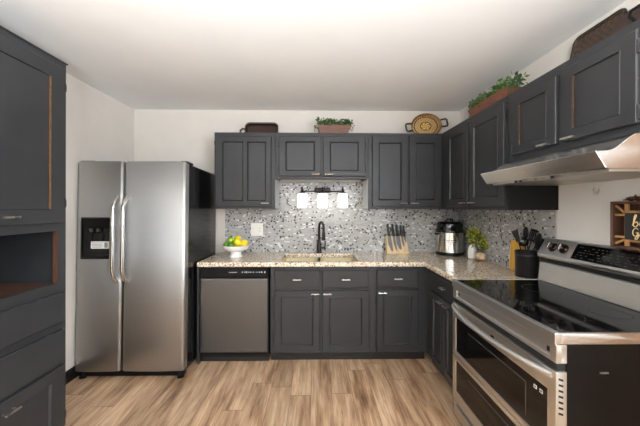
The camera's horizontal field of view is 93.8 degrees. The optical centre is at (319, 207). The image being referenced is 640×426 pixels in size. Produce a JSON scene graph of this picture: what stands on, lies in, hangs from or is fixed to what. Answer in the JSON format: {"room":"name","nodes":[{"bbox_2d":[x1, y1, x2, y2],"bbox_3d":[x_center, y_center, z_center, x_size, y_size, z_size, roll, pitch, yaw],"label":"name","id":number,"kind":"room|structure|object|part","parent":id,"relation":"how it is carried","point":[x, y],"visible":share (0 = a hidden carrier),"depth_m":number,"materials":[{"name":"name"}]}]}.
{"room":"kitchen","nodes":[
{"label":"kitchen","id":0,"kind":"room"},
{"bbox_2d":[66,73,133,370],"bbox_3d":[-2.050,0.167,0.323,0.120,2.478,5.910,0,0,-1],"label":"wall","id":1,"kind":"structure","parent":0,"point":[99,127],"depth_m":2.53,"materials":[{"name":"paint"}]},
{"bbox_2d":[66,366,78,383],"bbox_3d":[-2.020,1.356,2.554,0.014,0.100,1.450,0,0,-1],"label":"baseboard","id":2,"kind":"structure","parent":1,"relation":"attached to","point":[71,374],"depth_m":2.42,"materials":[{"name":"black wood"}]},
{"bbox_2d":[64,352,462,425],"bbox_3d":[-0.198,1.458,0.352,3.830,0.100,6.150,0,0,-1],"label":"floor","id":3,"kind":"structure","parent":0,"point":[326,392],"depth_m":2.25,"materials":[{"name":"brown wood"}]},
{"bbox_2d":[0,25,67,425],"bbox_3d":[-1.746,0.269,1.501,0.524,2.275,0.630,0,0,-1],"label":"pantry cabinet","id":4,"kind":"object","parent":3,"relation":"on","point":[33,87],"visible":1,"depth_m":1.61,"materials":[{"name":"grey paint"}]},
{"bbox_3d":[-1.499,0.049,1.450,0.032,0.011,0.075,0,0,-1],"label":"handle","id":5,"kind":"part","parent":4,"relation":"part of","materials":[{"name":"silver metal"}]},
{"bbox_3d":[-1.500,0.994,1.454,0.032,0.011,0.075,0,0,-1],"label":"handle","id":6,"kind":"part","parent":4,"relation":"part of","materials":[{"name":"silver metal"}]},
{"bbox_3d":[-1.527,0.820,1.502,0.020,0.195,0.562,0,0,-1],"label":"drawer","id":7,"kind":"part","parent":4,"relation":"part of","materials":[{"name":"grey paint"}]},
{"bbox_3d":[-1.526,0.589,1.502,0.020,0.175,0.562,0,0,-1],"label":"drawer","id":8,"kind":"part","parent":4,"relation":"part of","materials":[{"name":"grey paint"}]},
{"bbox_3d":[-1.526,1.117,1.502,0.022,0.358,0.562,0,0,-1],"label":"door","id":9,"kind":"part","parent":4,"relation":"part of","materials":[{"name":"grey paint"}]},
{"bbox_3d":[-1.524,-0.366,1.502,0.022,0.913,0.562,0,0,-1],"label":"door","id":10,"kind":"part","parent":4,"relation":"part of","materials":[{"name":"grey paint"}]},
{"bbox_2d":[75,161,215,378],"bbox_3d":[-1.562,0.517,2.797,0.889,1.798,0.852,0,-1,-1],"label":"refrigerator","id":11,"kind":"object","parent":3,"relation":"on","point":[145,227],"visible":0.99,"depth_m":2.46,"materials":[{"name":"silver metal"}]},
{"bbox_3d":[-1.823,0.137,2.450,0.221,0.086,0.024,0,-1,-1],"label":"control panel","id":12,"kind":"part","parent":11,"relation":"part of","materials":[{"name":"black plastic"}]},
{"bbox_2d":[92,242,107,247],"bbox_3d":[-1.790,0.307,2.431,0.127,0.042,0.001,0,-1,-1],"label":"print","id":13,"kind":"object","parent":11,"relation":"attached to","point":[105,243],"depth_m":2.43},
{"bbox_3d":[-1.816,0.479,2.483,0.370,1.720,0.078,0,-1,-1],"label":"freezer door","id":14,"kind":"part","parent":11,"relation":"part of","materials":[{"name":"metal"}]},
{"bbox_3d":[-1.663,0.261,2.421,0.032,0.720,0.091,0,-1,-1],"label":"handle","id":15,"kind":"part","parent":11,"relation":"part of","materials":[{"name":"metal"}]},
{"bbox_3d":[-1.583,0.261,2.422,0.032,0.720,0.091,0,-1,-1],"label":"handle","id":16,"kind":"part","parent":11,"relation":"part of","materials":[{"name":"metal"}]},
{"bbox_3d":[-1.364,0.480,2.490,0.502,1.720,0.078,0,-1,-1],"label":"door","id":17,"kind":"part","parent":11,"relation":"part of","materials":[{"name":"metal"}]},
{"bbox_2d":[197,267,201,363],"bbox_3d":[-1.099,0.973,2.988,0.020,0.868,0.609,0,0,-1],"label":"end panel","id":18,"kind":"object","parent":3,"relation":"on","point":[199,358],"visible":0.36,"depth_m":2.68,"materials":[{"name":"grey paint"}]},
{"bbox_2d":[200,267,270,360],"bbox_3d":[-0.778,0.975,2.973,0.612,0.866,0.590,0,0,-1],"label":"dishwasher","id":19,"kind":"object","parent":3,"relation":"on","point":[235,302],"visible":0.99,"depth_m":2.69,"materials":[{"name":"silver metal"}]},
{"bbox_3d":[-0.773,0.590,2.698,0.606,0.096,0.040,0,0,-1],"label":"control panel","id":20,"kind":"part","parent":19,"relation":"part of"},
{"bbox_2d":[270,267,371,359],"bbox_3d":[0.009,0.975,2.988,0.925,0.868,0.642,0,0,-1],"label":"base cabinet","id":21,"kind":"object","parent":3,"relation":"on","point":[317,313],"visible":0.98,"depth_m":2.70,"materials":[{"name":"grey paint"}]},
{"bbox_3d":[-0.206,0.649,2.705,0.409,0.158,0.020,0,0,-1],"label":"drawer","id":22,"kind":"part","parent":21,"relation":"part of","materials":[{"name":"grey paint"}]},
{"bbox_3d":[-0.206,1.029,2.704,0.409,0.553,0.022,0,0,-1],"label":"door","id":23,"kind":"part","parent":21,"relation":"part of","materials":[{"name":"grey paint"}]},
{"bbox_3d":[0.233,0.650,2.712,0.422,0.158,0.020,0,0,-1],"label":"drawer","id":24,"kind":"part","parent":21,"relation":"part of","materials":[{"name":"grey paint"}]},
{"bbox_3d":[0.233,1.029,2.711,0.421,0.553,0.022,0,0,-1],"label":"door","id":25,"kind":"part","parent":21,"relation":"part of","materials":[{"name":"grey paint"}]},
{"bbox_2d":[371,267,426,358],"bbox_3d":[0.721,0.976,2.999,0.497,0.868,0.642,0,0,-1],"label":"base cabinet","id":26,"kind":"object","parent":3,"relation":"on","point":[399,294],"visible":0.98,"depth_m":2.72,"materials":[{"name":"grey paint"}]},
{"bbox_3d":[0.704,1.026,2.718,0.379,0.561,0.022,0,0,-1],"label":"door","id":27,"kind":"part","parent":26,"relation":"part of","materials":[{"name":"grey paint"}]},
{"bbox_3d":[0.705,0.646,2.719,0.379,0.156,0.020,0,0,-1],"label":"drawer","id":28,"kind":"part","parent":26,"relation":"part of","materials":[{"name":"grey paint"}]},
{"bbox_2d":[427,268,454,388],"bbox_3d":[1.247,0.976,2.384,0.637,0.868,0.706,0,0,-1],"label":"base cabinet","id":29,"kind":"object","parent":3,"relation":"on","point":[440,298],"visible":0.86,"depth_m":2.38,"materials":[{"name":"grey paint"}]},
{"bbox_2d":[197,252,527,280],"bbox_3d":[0.225,0.517,2.665,2.658,0.044,1.296,0,0,-1],"label":"countertop","id":30,"kind":"structure","parent":29,"relation":"on","point":[449,267],"depth_m":2.70,"materials":[{"name":"stone"}]},
{"bbox_2d":[223,244,248,257],"bbox_3d":[-0.843,0.436,2.997,0.258,0.114,0.258,0,0,-1],"label":"fruit bowl","id":31,"kind":"object","parent":30,"relation":"on","point":[235,252],"visible":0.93,"depth_m":2.93,"materials":[{"name":"white ceramic"}]},
{"bbox_2d":[227,237,233,242],"bbox_3d":[-0.890,0.333,2.997,0.073,0.072,0.077,0,0,11],"label":"lime","id":32,"kind":"object","parent":31,"relation":"in","point":[230,239],"visible":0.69,"depth_m":2.97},
{"bbox_2d":[227,242,234,246],"bbox_3d":[-0.864,0.375,2.916,0.082,0.072,0.072,-1,1,-41],"label":"lime","id":33,"kind":"object","parent":31,"relation":"in","point":[231,244],"visible":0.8,"depth_m":2.89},
{"bbox_2d":[233,238,241,245],"bbox_3d":[-0.807,0.343,2.935,0.076,0.076,0.080,0,0,-38],"label":"lemon","id":34,"kind":"object","parent":31,"relation":"in","point":[237,242],"visible":1,"depth_m":2.91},
{"bbox_2d":[241,240,247,245],"bbox_3d":[-0.756,0.359,2.984,0.078,0.074,0.079,0,0,-16],"label":"lemon","id":35,"kind":"object","parent":31,"relation":"in","point":[244,242],"visible":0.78,"depth_m":2.96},
{"bbox_2d":[283,257,355,260],"bbox_3d":[-0.007,0.634,2.975,0.776,0.189,0.524,0,0,-1],"label":"sink","id":36,"kind":"object","parent":30,"relation":"in","point":[346,258],"visible":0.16,"depth_m":3.20,"materials":[{"name":"beige"}]},
{"bbox_2d":[283,258,320,260],"bbox_3d":[-0.192,0.634,2.972,0.406,0.189,0.524,0,0,-1],"label":"basin","id":37,"kind":"object","parent":36,"relation":"in","point":[285,259],"depth_m":3.20,"materials":[{"name":"beige"}]},
{"bbox_2d":[317,257,355,260],"bbox_3d":[0.178,0.634,2.978,0.406,0.189,0.524,0,0,-1],"label":"basin","id":38,"kind":"object","parent":36,"relation":"in","point":[347,258],"depth_m":3.21,"materials":[{"name":"beige"}]},
{"bbox_2d":[316,221,325,252],"bbox_3d":[0.012,0.321,3.185,0.101,0.347,0.182,0,0,-1],"label":"faucet","id":39,"kind":"object","parent":30,"relation":"on","point":[319,247],"visible":1,"depth_m":3.22,"materials":[{"name":"black metal"}]},
{"bbox_3d":[0.015,0.253,3.179,0.025,0.212,0.165,0,0,-20],"label":"spout","id":40,"kind":"part","parent":39,"relation":"part of","materials":[{"name":"black metal"}]},
{"bbox_2d":[385,236,410,253],"bbox_3d":[0.840,0.402,3.236,0.252,0.186,0.098,0,0,-1],"label":"knife block","id":41,"kind":"object","parent":30,"relation":"on","point":[404,250],"visible":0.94,"depth_m":3.20,"materials":[{"name":"brown wood"}]},
{"bbox_2d":[386,224,392,251],"bbox_3d":[0.746,0.327,3.192,0.072,0.301,0.018,0,0,-1],"label":"kitchen knife","id":42,"kind":"object","parent":41,"relation":"attached to","point":[388,230],"visible":1,"depth_m":3.19,"materials":[{"name":"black metal"}]},
{"bbox_3d":[0.752,0.395,3.195,0.040,0.170,0.002,-9,0,-1],"label":"blade","id":43,"kind":"part","parent":42,"relation":"part of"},
{"bbox_2d":[391,224,396,249],"bbox_3d":[0.792,0.324,3.193,0.063,0.289,0.018,0,0,-1],"label":"kitchen knife","id":44,"kind":"object","parent":41,"relation":"attached to","point":[392,226],"visible":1,"depth_m":3.19,"materials":[{"name":"black plastic"}]},
{"bbox_3d":[0.779,0.246,3.193,0.027,0.132,0.018,-9,0,-1],"label":"handle","id":45,"kind":"part","parent":44,"relation":"part of","materials":[{"name":"black plastic"}]},
{"bbox_3d":[0.801,0.390,3.196,0.026,0.160,0.002,-9,0,-1],"label":"blade","id":46,"kind":"part","parent":44,"relation":"part of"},
{"bbox_2d":[395,224,401,248],"bbox_3d":[0.838,0.319,3.194,0.070,0.276,0.018,0,0,-1],"label":"kitchen knife","id":47,"kind":"object","parent":41,"relation":"attached to","point":[398,240],"visible":1,"depth_m":3.19,"materials":[{"name":"black plastic"}]},
{"bbox_3d":[0.821,0.247,3.194,0.027,0.130,0.018,-9,0,-1],"label":"handle","id":48,"kind":"part","parent":47,"relation":"part of","materials":[{"name":"black plastic"}]},
{"bbox_3d":[0.843,0.385,3.196,0.044,0.150,0.002,-9,0,-1],"label":"blade","id":49,"kind":"part","parent":47,"relation":"part of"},
{"bbox_2d":[399,225,403,245],"bbox_3d":[0.875,0.305,3.195,0.053,0.232,0.018,0,0,-1],"label":"kitchen knife","id":50,"kind":"object","parent":41,"relation":"attached to","point":[400,226],"visible":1,"depth_m":3.19,"materials":[{"name":"black plastic"}]},
{"bbox_2d":[402,225,405,241],"bbox_3d":[0.901,0.287,3.195,0.045,0.188,0.018,0,0,-1],"label":"kitchen knife","id":51,"kind":"object","parent":41,"relation":"in","point":[403,227],"visible":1,"depth_m":3.19,"materials":[{"name":"black plastic"}]},
{"bbox_2d":[435,218,464,255],"bbox_3d":[1.366,0.306,3.152,0.278,0.379,0.277,0,0,33],"label":"pressure cooker","id":52,"kind":"object","parent":30,"relation":"on","point":[449,234],"visible":1,"depth_m":3.04,"materials":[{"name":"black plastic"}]},
{"bbox_2d":[436,232,463,252],"bbox_3d":[1.365,0.361,3.152,0.273,0.201,0.273,0,0,-1],"label":"pot","id":53,"kind":"object","parent":52,"relation":"on","point":[446,242],"depth_m":3.04,"materials":[{"name":"metal"}]},
{"bbox_3d":[1.366,0.203,3.152,0.278,0.115,0.278,0,0,-1],"label":"lid","id":54,"kind":"part","parent":52,"relation":"part of","materials":[{"name":"black plastic"}]},
{"bbox_2d":[467,244,476,258],"bbox_3d":[1.479,0.407,2.908,0.083,0.178,0.083,0,0,-1],"label":"bud vase","id":55,"kind":"object","parent":30,"relation":"on","point":[472,251],"visible":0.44,"depth_m":2.88,"materials":[{"name":"white ceramic"}]},
{"bbox_2d":[465,227,488,249],"bbox_3d":[1.485,0.294,2.837,0.168,0.224,0.202,0,0,-1],"label":"flower sprig","id":56,"kind":"object","parent":55,"relation":"in","point":[476,235],"visible":1,"depth_m":2.84,"materials":[{"name":"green plant"}]},
{"bbox_2d":[475,250,486,260],"bbox_3d":[1.501,0.446,2.789,0.099,0.093,0.099,0,0,22],"label":"gourd","id":57,"kind":"object","parent":30,"relation":"on","point":[482,256],"visible":1,"depth_m":2.75,"materials":[{"name":"food"}]},
{"bbox_2d":[509,240,524,270],"bbox_3d":[1.526,0.378,2.319,0.026,0.235,0.150,0,0,-1],"label":"cutting board","id":58,"kind":"object","parent":30,"relation":"on","point":[514,245],"visible":0.44,"depth_m":2.35,"materials":[{"name":"wood"}]},
{"bbox_2d":[514,249,538,278],"bbox_3d":[1.482,0.404,2.145,0.152,0.184,0.152,0,0,-1],"label":"utensil crock","id":59,"kind":"object","parent":30,"relation":"on","point":[526,263],"visible":0.84,"depth_m":2.09,"materials":[{"name":"ceramic"}]},
{"bbox_2d":[511,229,521,251],"bbox_3d":[1.470,0.323,2.204,0.021,0.323,0.154,0,0,-15],"label":"spatula","id":60,"kind":"object","parent":59,"relation":"in","point":[515,233],"visible":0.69,"depth_m":2.22,"materials":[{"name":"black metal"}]},
{"bbox_3d":[1.464,0.215,2.231,0.004,0.090,0.074,-5,-19,-2],"label":"blade","id":61,"kind":"part","parent":60,"relation":"part of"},
{"bbox_2d":[519,237,528,251],"bbox_3d":[1.447,0.346,2.110,0.064,0.273,0.067,0,0,24],"label":"ladle","id":62,"kind":"object","parent":59,"relation":"in","point":[524,241],"visible":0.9,"depth_m":2.12,"materials":[{"name":"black metal"}]},
{"bbox_2d":[519,237,528,246],"bbox_3d":[1.444,0.243,2.115,0.049,0.066,0.071,-4,2,-1],"label":"bowl","id":63,"kind":"object","parent":62,"relation":"on","point":[524,241],"depth_m":2.13,"materials":[{"name":"black"}]},
{"bbox_2d":[523,226,528,251],"bbox_3d":[1.482,0.310,2.157,0.017,0.345,0.057,0,1,-1],"label":"spoon","id":64,"kind":"object","parent":59,"relation":"in","point":[525,230],"visible":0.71,"depth_m":2.15,"materials":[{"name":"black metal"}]},
{"bbox_2d":[523,226,528,237],"bbox_3d":[1.482,0.182,2.155,0.017,0.090,0.057,0,1,-1],"label":"bowl","id":65,"kind":"object","parent":64,"relation":"on","point":[525,231],"depth_m":2.15,"materials":[{"name":"black plastic"}]},
{"bbox_2d":[528,228,536,248],"bbox_3d":[1.501,0.317,2.139,0.043,0.333,0.100,0,0,-36],"label":"slotted turner","id":66,"kind":"object","parent":59,"relation":"in","point":[530,239],"visible":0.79,"depth_m":2.13,"materials":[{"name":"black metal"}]},
{"bbox_3d":[1.510,0.199,2.126,0.004,0.090,0.060,10,8,-2],"label":"blade","id":67,"kind":"part","parent":66,"relation":"part of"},
{"bbox_2d":[532,233,541,251],"bbox_3d":[1.495,0.332,2.104,0.023,0.304,0.142,0,0,-15],"label":"spoon","id":68,"kind":"object","parent":59,"relation":"in","point":[538,238],"visible":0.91,"depth_m":2.06,"materials":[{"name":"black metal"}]},
{"bbox_2d":[534,233,541,245],"bbox_3d":[1.505,0.223,2.065,0.017,0.090,0.057,7,21,-2],"label":"bowl","id":69,"kind":"object","parent":68,"relation":"on","point":[538,238],"depth_m":2.06,"materials":[{"name":"black plastic"}]},
{"bbox_2d":[534,238,544,251],"bbox_3d":[1.514,0.340,2.104,0.028,0.288,0.148,0,0,-21],"label":"spatula","id":70,"kind":"object","parent":59,"relation":"in","point":[542,241],"visible":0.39,"depth_m":2.07,"materials":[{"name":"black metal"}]},
{"bbox_3d":[0.967,1.014,2.458,0.022,0.587,0.260,0,0,-1],"label":"door","id":71,"kind":"part","parent":29,"relation":"part of","materials":[{"name":"grey paint"}]},
{"bbox_3d":[0.971,0.632,2.324,0.020,0.145,0.527,0,0,-1],"label":"drawer","id":72,"kind":"part","parent":29,"relation":"part of","materials":[{"name":"grey paint"}]},
{"bbox_3d":[0.971,1.014,2.191,0.022,0.587,0.260,0,0,-1],"label":"door","id":73,"kind":"part","parent":29,"relation":"part of","materials":[{"name":"grey paint"}]},
{"bbox_2d":[452,238,639,425],"bbox_3d":[1.200,0.807,1.589,0.746,1.206,0.868,0,0,-1],"label":"range","id":74,"kind":"object","parent":3,"relation":"on","point":[561,347],"visible":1,"depth_m":1.42,"materials":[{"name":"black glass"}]},
{"bbox_3d":[0.924,1.332,1.585,0.040,0.096,0.863,0,0,-1],"label":"drawer","id":75,"kind":"part","parent":74,"relation":"part of","materials":[{"name":"metal"}]},
{"bbox_3d":[0.898,1.295,1.585,0.018,0.014,0.747,0,0,-1],"label":"handle","id":76,"kind":"part","parent":74,"relation":"part of","materials":[{"name":"metal"}]},
{"bbox_3d":[0.923,1.128,1.585,0.044,0.292,0.867,0,0,-1],"label":"door","id":77,"kind":"part","parent":74,"relation":"part of","materials":[{"name":"glass"}]},
{"bbox_3d":[0.905,1.115,1.569,0.005,0.129,0.499,0,0,-1],"label":"frame","id":78,"kind":"part","parent":74,"relation":"part of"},
{"bbox_3d":[0.905,0.842,1.569,0.005,0.151,0.499,0,0,-1],"label":"frame","id":79,"kind":"part","parent":74,"relation":"part of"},
{"bbox_3d":[0.874,0.658,1.593,0.095,0.026,0.848,0,0,-1],"label":"handle","id":80,"kind":"part","parent":74,"relation":"part of","materials":[{"name":"metal"}]},
{"bbox_3d":[0.923,0.807,1.585,0.044,0.342,0.867,0,0,-1],"label":"door","id":81,"kind":"part","parent":74,"relation":"part of","materials":[{"name":"metal"}]},
{"bbox_3d":[0.925,0.568,1.585,0.042,0.072,0.867,0,0,-1],"label":"panel","id":82,"kind":"part","parent":74,"relation":"part of","materials":[{"name":"metal"}]},
{"bbox_2d":[452,279,639,344],"bbox_3d":[1.200,0.509,1.589,0.604,0.046,0.867,0,0,-1],"label":"cooktop","id":83,"kind":"object","parent":74,"relation":"in","point":[559,313],"depth_m":1.42,"materials":[{"name":"glass"}]},
{"bbox_3d":[1.487,0.254,1.922,0.053,0.061,0.060,0,0,-1],"label":"knob","id":84,"kind":"part","parent":74,"relation":"part of","materials":[{"name":"silver metal"}]},
{"bbox_3d":[1.488,0.254,1.837,0.053,0.061,0.060,0,0,-1],"label":"knob","id":85,"kind":"part","parent":74,"relation":"part of","materials":[{"name":"silver metal"}]},
{"bbox_3d":[1.525,0.270,1.595,0.098,0.130,0.861,0,0,-1],"label":"control panel","id":86,"kind":"part","parent":74,"relation":"part of","materials":[{"name":"metal"}]},
{"bbox_2d":[576,247,639,269],"bbox_3d":[1.500,0.260,1.533,0.033,0.059,0.410,0,0,-1],"label":"control panel","id":87,"kind":"object","parent":74,"relation":"attached to","point":[621,259],"depth_m":1.55,"materials":[{"name":"glass"}]},
{"bbox_2d":[610,201,639,250],"bbox_3d":[1.536,0.087,1.343,0.078,0.234,0.398,0,0,-1],"label":"crate","id":88,"kind":"object","parent":74,"relation":"on","point":[618,209],"visible":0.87,"depth_m":1.52,"materials":[{"name":"wood"}]},
{"bbox_2d":[623,194,639,200],"bbox_3d":[1.529,-0.047,1.447,0.038,0.032,0.110,0,0,-1],"label":"ornament","id":89,"kind":"object","parent":88,"relation":"on","point":[635,197],"visible":1,"depth_m":1.45,"materials":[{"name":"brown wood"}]},
{"bbox_2d":[625,213,639,240],"bbox_3d":[1.499,0.092,1.329,0.019,0.128,0.271,0,0,-1],"label":"chalkboard sign","id":90,"kind":"object","parent":88,"relation":"attached to","point":[632,220],"visible":1,"depth_m":1.43,"materials":[{"name":"black wood"}]},
{"bbox_3d":[1.571,0.087,1.344,0.008,0.209,0.372,0,0,-1],"label":"panel","id":91,"kind":"part","parent":88,"relation":"part of","materials":[{"name":"brown wood"}]},
{"bbox_2d":[134,109,458,253],"bbox_3d":[-0.243,0.169,3.367,3.830,2.478,0.120,0,0,-1],"label":"wall","id":92,"kind":"structure","parent":0,"point":[159,135],"depth_m":3.29,"materials":[{"name":"paint"}]},
{"bbox_2d":[214,132,278,208],"bbox_3d":[-0.746,-0.363,3.105,0.600,0.757,0.386,0,0,-1],"label":"upper cabinet","id":93,"kind":"object","parent":92,"relation":"attached to","point":[244,162],"visible":0.99,"depth_m":2.95,"materials":[{"name":"grey paint"}]},
{"bbox_2d":[240,122,277,132],"bbox_3d":[-0.641,-0.821,3.147,0.407,0.148,0.056,0,0,-1],"label":"serving tray","id":94,"kind":"object","parent":93,"relation":"on","point":[258,127],"visible":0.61,"depth_m":3.16,"materials":[{"name":"brown wood"}]},
{"bbox_3d":[-0.448,-0.137,3.141,0.003,0.297,0.305,0,0,-1],"label":"panel","id":95,"kind":"part","parent":93,"relation":"part of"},
{"bbox_2d":[275,133,367,181],"bbox_3d":[0.015,-0.513,3.117,0.920,0.455,0.386,0,0,-1],"label":"upper cabinet","id":96,"kind":"object","parent":92,"relation":"attached to","point":[298,156],"visible":1,"depth_m":2.96,"materials":[{"name":"grey paint"}]},
{"bbox_3d":[-0.197,-0.505,2.961,0.416,0.394,0.022,0,0,-1],"label":"door","id":97,"kind":"part","parent":96,"relation":"part of","materials":[{"name":"grey paint"}]},
{"bbox_2d":[314,117,354,132],"bbox_3d":[0.151,-0.838,3.113,0.429,0.194,0.176,0,0,-1],"label":"planter box","id":98,"kind":"object","parent":96,"relation":"on","point":[340,126],"visible":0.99,"depth_m":3.06,"materials":[{"name":"brown wood"}]},
{"bbox_3d":[0.241,-0.504,2.968,0.412,0.394,0.022,0,0,-1],"label":"door","id":99,"kind":"part","parent":96,"relation":"part of","materials":[{"name":"grey paint"}]},
{"bbox_2d":[225,182,458,251],"bbox_3d":[0.256,0.107,3.310,2.595,0.776,0.008,0,0,-1],"label":"backsplash","id":100,"kind":"structure","parent":92,"relation":"attached to","point":[288,228],"depth_m":3.30,"materials":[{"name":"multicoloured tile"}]},
{"bbox_2d":[251,223,262,235],"bbox_3d":[-0.693,0.245,3.287,0.132,0.140,0.009,0,0,-1],"label":"wall outlet","id":101,"kind":"object","parent":100,"relation":"attached to","point":[256,228],"visible":1,"depth_m":3.29,"materials":[{"name":"white plastic"}]},
{"bbox_2d":[297,187,346,207],"bbox_3d":[0.026,-0.108,3.228,0.536,0.227,0.150,0,0,-1],"label":"vanity light","id":102,"kind":"object","parent":100,"relation":"attached to","point":[302,196],"visible":1,"depth_m":3.17,"materials":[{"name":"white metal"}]},
{"bbox_3d":[-0.191,-0.072,3.199,0.101,0.155,0.101,0,0,-1],"label":"lamp shade","id":103,"kind":"part","parent":102,"relation":"part of","materials":[{"name":"white"}]},
{"bbox_3d":[0.028,-0.072,3.203,0.101,0.155,0.101,0,0,-1],"label":"lamp shade","id":104,"kind":"part","parent":102,"relation":"part of","materials":[{"name":"white"}]},
{"bbox_3d":[0.026,-0.176,3.247,0.447,0.024,0.054,0,0,-1],"label":"arm","id":105,"kind":"part","parent":102,"relation":"part of","materials":[{"name":"brown metal"}]},
{"bbox_3d":[0.244,-0.072,3.206,0.101,0.155,0.101,0,0,-1],"label":"lamp shade","id":106,"kind":"part","parent":102,"relation":"part of","materials":[{"name":"white"}]},
{"bbox_2d":[363,133,441,208],"bbox_3d":[0.847,-0.361,3.130,0.745,0.757,0.386,0,0,-1],"label":"upper cabinet","id":107,"kind":"object","parent":92,"relation":"attached to","point":[405,169],"visible":1,"depth_m":2.97,"materials":[{"name":"grey paint"}]},
{"bbox_3d":[0.475,-0.135,3.155,0.003,0.297,0.305,0,0,-1],"label":"panel","id":108,"kind":"part","parent":107,"relation":"part of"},
{"bbox_3d":[0.696,-0.356,2.975,0.351,0.696,0.022,0,0,-1],"label":"door","id":109,"kind":"part","parent":107,"relation":"part of","materials":[{"name":"grey paint"}]},
{"bbox_3d":[1.048,-0.356,2.981,0.320,0.696,0.022,0,0,-1],"label":"door","id":110,"kind":"part","parent":107,"relation":"part of","materials":[{"name":"grey paint"}]},
{"bbox_2d":[405,113,448,132],"bbox_3d":[1.136,-0.875,3.207,0.467,0.268,0.085,0,0,0],"label":"wicker tray","id":111,"kind":"object","parent":107,"relation":"on","point":[425,122],"visible":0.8,"depth_m":3.21,"materials":[{"name":"brown wicker"}]},
{"bbox_3d":[0.944,-0.849,3.183,0.074,0.103,0.023,-8,-9,-1],"label":"handle","id":112,"kind":"part","parent":111,"relation":"part of","materials":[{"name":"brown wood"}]},
{"bbox_3d":[1.328,-0.903,3.189,0.074,0.103,0.023,-8,-9,-1],"label":"handle","id":113,"kind":"part","parent":111,"relation":"part of","materials":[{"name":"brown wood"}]},
{"bbox_2d":[0,0,626,111],"bbox_3d":[-0.194,-1.120,0.352,3.830,0.100,6.150,0,0,-1],"label":"ceiling","id":114,"kind":"structure","parent":0,"point":[300,55],"depth_m":1.97,"materials":[{"name":"paint"}]},
{"bbox_2d":[459,0,639,267],"bbox_3d":[1.659,0.172,0.381,0.120,2.478,5.910,0,0,-1],"label":"wall","id":115,"kind":"structure","parent":0,"point":[561,53],"depth_m":2.02,"materials":[{"name":"paint"}]},
{"bbox_2d":[442,95,558,209],"bbox_3d":[1.369,-0.360,2.648,0.387,0.757,1.363,0,0,-1],"label":"upper cabinet","id":116,"kind":"object","parent":115,"relation":"attached to","point":[478,145],"visible":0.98,"depth_m":2.23,"materials":[{"name":"grey paint"}]},
{"bbox_3d":[1.216,-0.353,2.653,0.022,0.690,0.382,0,0,-1],"label":"door","id":117,"kind":"part","parent":116,"relation":"part of","materials":[{"name":"grey paint"}]},
{"bbox_3d":[1.223,-0.353,2.209,0.022,0.690,0.446,0,0,-1],"label":"door","id":118,"kind":"part","parent":116,"relation":"part of","materials":[{"name":"grey paint"}]},
{"bbox_2d":[468,70,529,117],"bbox_3d":[1.320,-0.834,2.277,0.195,0.191,0.588,0,0,-1],"label":"planter box","id":119,"kind":"object","parent":116,"relation":"on","point":[499,91],"visible":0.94,"depth_m":2.14,"materials":[{"name":"terracotta"},{"name":"leaf"},{"name":"light leaf"}]},
{"bbox_3d":[1.407,-0.137,1.968,0.332,0.309,0.003,0,0,-1],"label":"panel","id":120,"kind":"part","parent":116,"relation":"part of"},
{"bbox_2d":[459,209,554,266],"bbox_3d":[1.559,0.259,2.656,0.008,0.476,1.340,0,0,-1],"label":"backsplash","id":121,"kind":"structure","parent":115,"relation":"attached to","point":[497,226],"depth_m":2.55,"materials":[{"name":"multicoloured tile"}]},
{"bbox_2d":[555,210,556,237],"bbox_3d":[1.568,0.259,1.983,0.011,0.476,0.008,0,0,-1],"label":"trim","id":122,"kind":"structure","parent":115,"relation":"attached to","point":[555,210],"depth_m":1.98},
{"bbox_2d":[509,19,639,161],"bbox_3d":[1.387,-0.516,1.547,0.387,0.445,0.838,0,0,-1],"label":"upper cabinet","id":123,"kind":"object","parent":115,"relation":"attached to","point":[592,96],"visible":1,"depth_m":1.40,"materials":[{"name":"grey paint"}]},
{"bbox_3d":[1.231,-0.508,1.730,0.022,0.356,0.347,0,0,-1],"label":"door","id":124,"kind":"part","parent":123,"relation":"part of","materials":[{"name":"grey paint"}]},
{"bbox_3d":[1.208,-0.339,1.618,0.032,0.011,0.075,0,0,-1],"label":"handle","id":125,"kind":"part","parent":123,"relation":"part of","materials":[{"name":"silver metal"}]},
{"bbox_2d":[481,132,639,185],"bbox_3d":[1.315,-0.216,1.559,0.520,0.155,0.805,0,0,-1],"label":"range hood","id":126,"kind":"object","parent":123,"relation":"attached to","point":[618,158],"visible":1,"depth_m":1.34,"materials":[{"name":"metal"}]},
{"bbox_3d":[1.210,-0.339,1.458,0.032,0.011,0.075,0,0,-1],"label":"handle","id":127,"kind":"part","parent":123,"relation":"part of","materials":[{"name":"silver metal"}]},
{"bbox_2d":[570,8,628,58],"bbox_3d":[1.477,-0.864,1.608,0.078,0.254,0.305,0,0,-1],"label":"woven tray","id":128,"kind":"object","parent":123,"relation":"on","point":[603,29],"visible":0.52,"depth_m":1.61,"materials":[{"name":"wicker"}]},
{"bbox_3d":[1.237,-0.513,1.342,0.022,0.366,0.357,0,0,-1],"label":"door","id":129,"kind":"part","parent":123,"relation":"part of","materials":[{"name":"grey paint"}]},
{"bbox_2d":[613,4,639,33],"bbox_3d":[1.443,-0.814,1.303,0.196,0.150,0.280,0,0,-1],"label":"wood tray","id":130,"kind":"object","parent":123,"relation":"on","point":[633,15],"visible":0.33,"depth_m":1.37,"materials":[{"name":"brown wood"}]},
{"bbox_3d":[1.381,-0.828,1.284,0.072,0.066,0.078,0,0,-1],"label":"handle","id":131,"kind":"part","parent":130,"relation":"part of","materials":[{"name":"black metal"}]},
{"bbox_2d":[557,178,639,244],"bbox_3d":[1.579,0.181,1.506,0.004,0.660,0.962,0,0,-1],"label":"wall panel","id":132,"kind":"object","parent":115,"relation":"attached to","point":[583,215],"visible":0.33,"depth_m":1.75,"materials":[{"name":"paint"}]},
{"bbox_2d":[593,186,599,193],"bbox_3d":[1.571,-0.098,1.700,0.008,0.046,0.039,0,0,-1],"label":"wall hook","id":133,"kind":"object","parent":132,"relation":"attached to","point":[596,187],"visible":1,"depth_m":1.70,"materials":[{"name":"white plastic"}]}
]}

